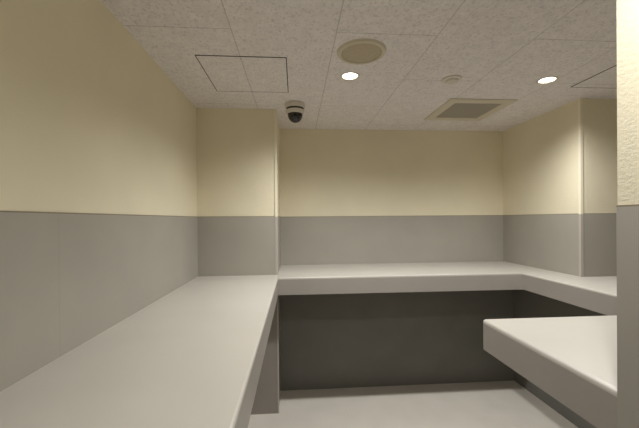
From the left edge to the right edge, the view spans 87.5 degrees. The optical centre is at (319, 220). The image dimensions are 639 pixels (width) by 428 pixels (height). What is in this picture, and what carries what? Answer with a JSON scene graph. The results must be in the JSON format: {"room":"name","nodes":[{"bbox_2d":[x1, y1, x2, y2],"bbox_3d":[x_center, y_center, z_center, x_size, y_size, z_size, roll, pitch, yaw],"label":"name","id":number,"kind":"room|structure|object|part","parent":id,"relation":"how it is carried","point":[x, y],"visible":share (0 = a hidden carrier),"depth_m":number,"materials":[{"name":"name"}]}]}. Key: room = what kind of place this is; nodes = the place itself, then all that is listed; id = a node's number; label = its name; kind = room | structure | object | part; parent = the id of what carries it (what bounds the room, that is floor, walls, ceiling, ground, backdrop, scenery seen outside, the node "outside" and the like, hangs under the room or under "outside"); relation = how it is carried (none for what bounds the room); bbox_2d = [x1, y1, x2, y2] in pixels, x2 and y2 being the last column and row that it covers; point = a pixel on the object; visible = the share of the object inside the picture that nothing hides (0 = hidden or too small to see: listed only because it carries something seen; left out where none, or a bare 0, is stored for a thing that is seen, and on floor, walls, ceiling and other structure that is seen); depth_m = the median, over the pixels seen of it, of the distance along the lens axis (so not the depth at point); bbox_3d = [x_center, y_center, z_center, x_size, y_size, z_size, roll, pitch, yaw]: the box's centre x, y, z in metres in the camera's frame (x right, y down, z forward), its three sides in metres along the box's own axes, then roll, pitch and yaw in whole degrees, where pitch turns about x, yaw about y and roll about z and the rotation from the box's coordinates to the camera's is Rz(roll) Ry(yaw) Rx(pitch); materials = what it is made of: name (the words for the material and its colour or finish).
{"room":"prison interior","nodes":[
{"label":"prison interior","id":0,"kind":"room"},
{"bbox_2d":[0,0,197,391],"bbox_3d":[-0.786,0.304,0.613,0.103,2.190,4.734,0,0,-4],"label":"wall","id":1,"kind":"structure","parent":0,"point":[99,219],"depth_m":1.09,"materials":[{"name":"beige paint"}]},
{"bbox_2d":[196,108,280,414],"bbox_3d":[-0.601,0.298,2.639,0.563,2.190,0.518,0,0,-4],"label":"wall","id":2,"kind":"structure","parent":0,"point":[236,147],"depth_m":2.38,"materials":[{"name":"beige paint"}]},
{"bbox_2d":[274,109,277,274],"bbox_3d":[-0.312,-0.202,2.405,0.018,1.192,0.018,0,0,-4],"label":"trim","id":3,"kind":"structure","parent":2,"relation":"attached to","point":[275,110],"depth_m":2.40,"materials":[{"name":"beige paint"}]},
{"bbox_2d":[277,298,278,413],"bbox_3d":[-0.300,0.952,2.413,0.010,0.880,0.026,0,0,-4],"label":"trim","id":4,"kind":"structure","parent":2,"relation":"attached to","point":[277,298],"depth_m":2.40,"materials":[{"name":"grey"}]},
{"bbox_2d":[101,0,616,130],"bbox_3d":[1.246,-0.812,0.757,4.194,0.012,4.734,0,0,-4],"label":"ceiling","id":5,"kind":"structure","parent":0,"point":[500,49],"depth_m":1.57,"materials":[{"name":"white tile"}]},
{"bbox_2d":[195,55,288,92],"bbox_3d":[-0.396,-0.795,1.843,0.440,0.002,0.450,0,0,-4],"label":"access hatch","id":6,"kind":"object","parent":5,"relation":"attached to","point":[226,73],"visible":1,"depth_m":1.80,"materials":[{"name":"grey"}]},
{"bbox_2d":[285,101,304,122],"bbox_3d":[-0.168,-0.734,2.292,0.132,0.130,0.132,0,0,-4],"label":"dome camera","id":7,"kind":"object","parent":5,"relation":"attached to","point":[294,110],"visible":1,"depth_m":2.25,"materials":[{"name":"beige plastic"}]},
{"bbox_3d":[-0.168,-0.782,2.292,0.132,0.034,0.132,0,0,-4],"label":"mount plate","id":8,"kind":"part","parent":7,"relation":"part of","materials":[{"name":"beige plastic"}]},
{"bbox_2d":[340,72,359,80],"bbox_3d":[0.169,-0.817,1.853,0.110,0.040,0.110,0,0,-4],"label":"recessed light","id":9,"kind":"object","parent":5,"relation":"in","point":[348,76],"visible":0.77,"depth_m":1.88,"materials":[{"name":"beige paint"}]},
{"bbox_2d":[337,38,385,64],"bbox_3d":[0.199,-0.794,1.585,0.234,0.013,0.234,0,0,-4],"label":"ceiling speaker","id":10,"kind":"object","parent":5,"relation":"attached to","point":[361,51],"visible":1,"depth_m":1.57,"materials":[{"name":"beige paint"}]},
{"bbox_2d":[341,43,380,61],"bbox_3d":[0.199,-0.796,1.585,0.191,0.008,0.191,0,0,-4],"label":"grille","id":11,"kind":"object","parent":10,"relation":"attached to","point":[350,52],"depth_m":1.58,"materials":[{"name":"beige"}]},
{"bbox_2d":[441,75,461,84],"bbox_3d":[0.754,-0.792,1.904,0.110,0.026,0.110,0,0,-4],"label":"smoke detector","id":12,"kind":"object","parent":5,"relation":"attached to","point":[452,79],"visible":1,"depth_m":1.88,"materials":[{"name":"beige plastic"}]},
{"bbox_2d":[424,98,517,120],"bbox_3d":[1.083,-0.804,2.454,0.464,0.010,0.464,0,0,-4],"label":"ceiling vent","id":13,"kind":"object","parent":5,"relation":"in","point":[454,109],"visible":1,"depth_m":2.41,"materials":[{"name":"beige metal"}]},
{"bbox_2d":[536,76,558,83],"bbox_3d":[1.314,-0.826,1.927,0.110,0.040,0.110,0,0,-4],"label":"recessed light","id":14,"kind":"object","parent":5,"relation":"in","point":[549,79],"visible":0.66,"depth_m":1.95,"materials":[{"name":"beige paint"}]},
{"bbox_2d":[571,65,616,87],"bbox_3d":[1.768,-0.812,1.825,0.450,0.002,0.450,0,0,-4],"label":"access hatch","id":15,"kind":"object","parent":5,"relation":"attached to","point":[607,78],"visible":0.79,"depth_m":1.95,"materials":[{"name":"grey"}]},
{"bbox_2d":[279,129,502,264],"bbox_3d":[1.138,0.284,3.073,4.094,2.190,0.103,0,0,-4],"label":"wall","id":16,"kind":"structure","parent":0,"point":[347,196],"depth_m":2.99,"materials":[{"name":"beige paint"}]},
{"bbox_2d":[280,290,513,390],"bbox_3d":[0.686,0.943,2.892,2.037,0.880,0.200,0,0,-4],"label":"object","id":17,"kind":"structure","parent":16,"relation":"attached to","point":[328,341],"depth_m":2.78,"materials":[{"name":"grey plastic"}]},
{"bbox_2d":[278,261,553,294],"bbox_3d":[0.698,0.444,2.667,2.031,0.118,0.643,0,0,-4],"label":"countertop","id":18,"kind":"structure","parent":17,"relation":"on","point":[493,275],"depth_m":2.38,"materials":[{"name":"laminate"}]},
{"bbox_2d":[248,381,577,427],"bbox_3d":[1.262,1.424,0.762,4.194,0.080,4.734,0,0,-4],"label":"floor","id":19,"kind":"structure","parent":0,"point":[493,404],"depth_m":2.45,"materials":[{"name":"concrete"}]},
{"bbox_3d":[-0.534,0.958,0.374,0.361,0.880,4.019,0,0,-4],"label":"trim","id":20,"kind":"structure","parent":19,"relation":"on","visible":0},
{"bbox_2d":[0,275,278,427],"bbox_3d":[-0.431,0.458,0.380,0.569,0.118,4.013,0,0,-4],"label":"countertop","id":21,"kind":"structure","parent":20,"relation":"on","point":[193,357],"depth_m":0.90,"materials":[{"name":"concrete"}]},
{"bbox_2d":[503,98,617,276],"bbox_3d":[2.465,0.275,2.699,1.500,2.190,0.838,0,0,-4],"label":"wall","id":22,"kind":"structure","parent":0,"point":[541,203],"depth_m":2.40,"materials":[{"name":"beige paint"}]},
{"bbox_2d":[514,289,607,427],"bbox_3d":[2.458,0.932,1.899,1.439,0.880,2.037,0,0,-4],"label":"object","id":23,"kind":"structure","parent":22,"relation":"attached to","point":[527,304],"depth_m":2.50,"materials":[{"name":"grey plastic"}]},
{"bbox_2d":[483,315,616,427],"bbox_3d":[1.942,0.439,1.126,2.565,0.118,0.571,0,0,-4],"label":"countertop","id":24,"kind":"structure","parent":23,"relation":"on","point":[573,360],"depth_m":1.02,"materials":[{"name":"concrete"}]},
{"bbox_2d":[523,272,616,315],"bbox_3d":[2.332,0.434,1.951,1.668,0.118,1.020,0,0,-4],"label":"countertop","id":25,"kind":"structure","parent":23,"relation":"on","point":[597,294],"depth_m":2.01,"materials":[{"name":"concrete"}]},
{"bbox_2d":[578,98,583,276],"bbox_3d":[1.749,-0.217,2.233,0.018,1.192,0.018,0,0,-4],"label":"trim","id":26,"kind":"structure","parent":22,"relation":"attached to","point":[580,100],"depth_m":2.23,"materials":[{"name":"beige paint"}]},
{"bbox_2d":[616,0,638,427],"bbox_3d":[2.089,0.285,-0.352,2.687,2.190,2.397,0,0,-4],"label":"wall","id":27,"kind":"structure","parent":0,"point":[627,209],"depth_m":0.72,"materials":[{"name":"grey paint"}]}
]}

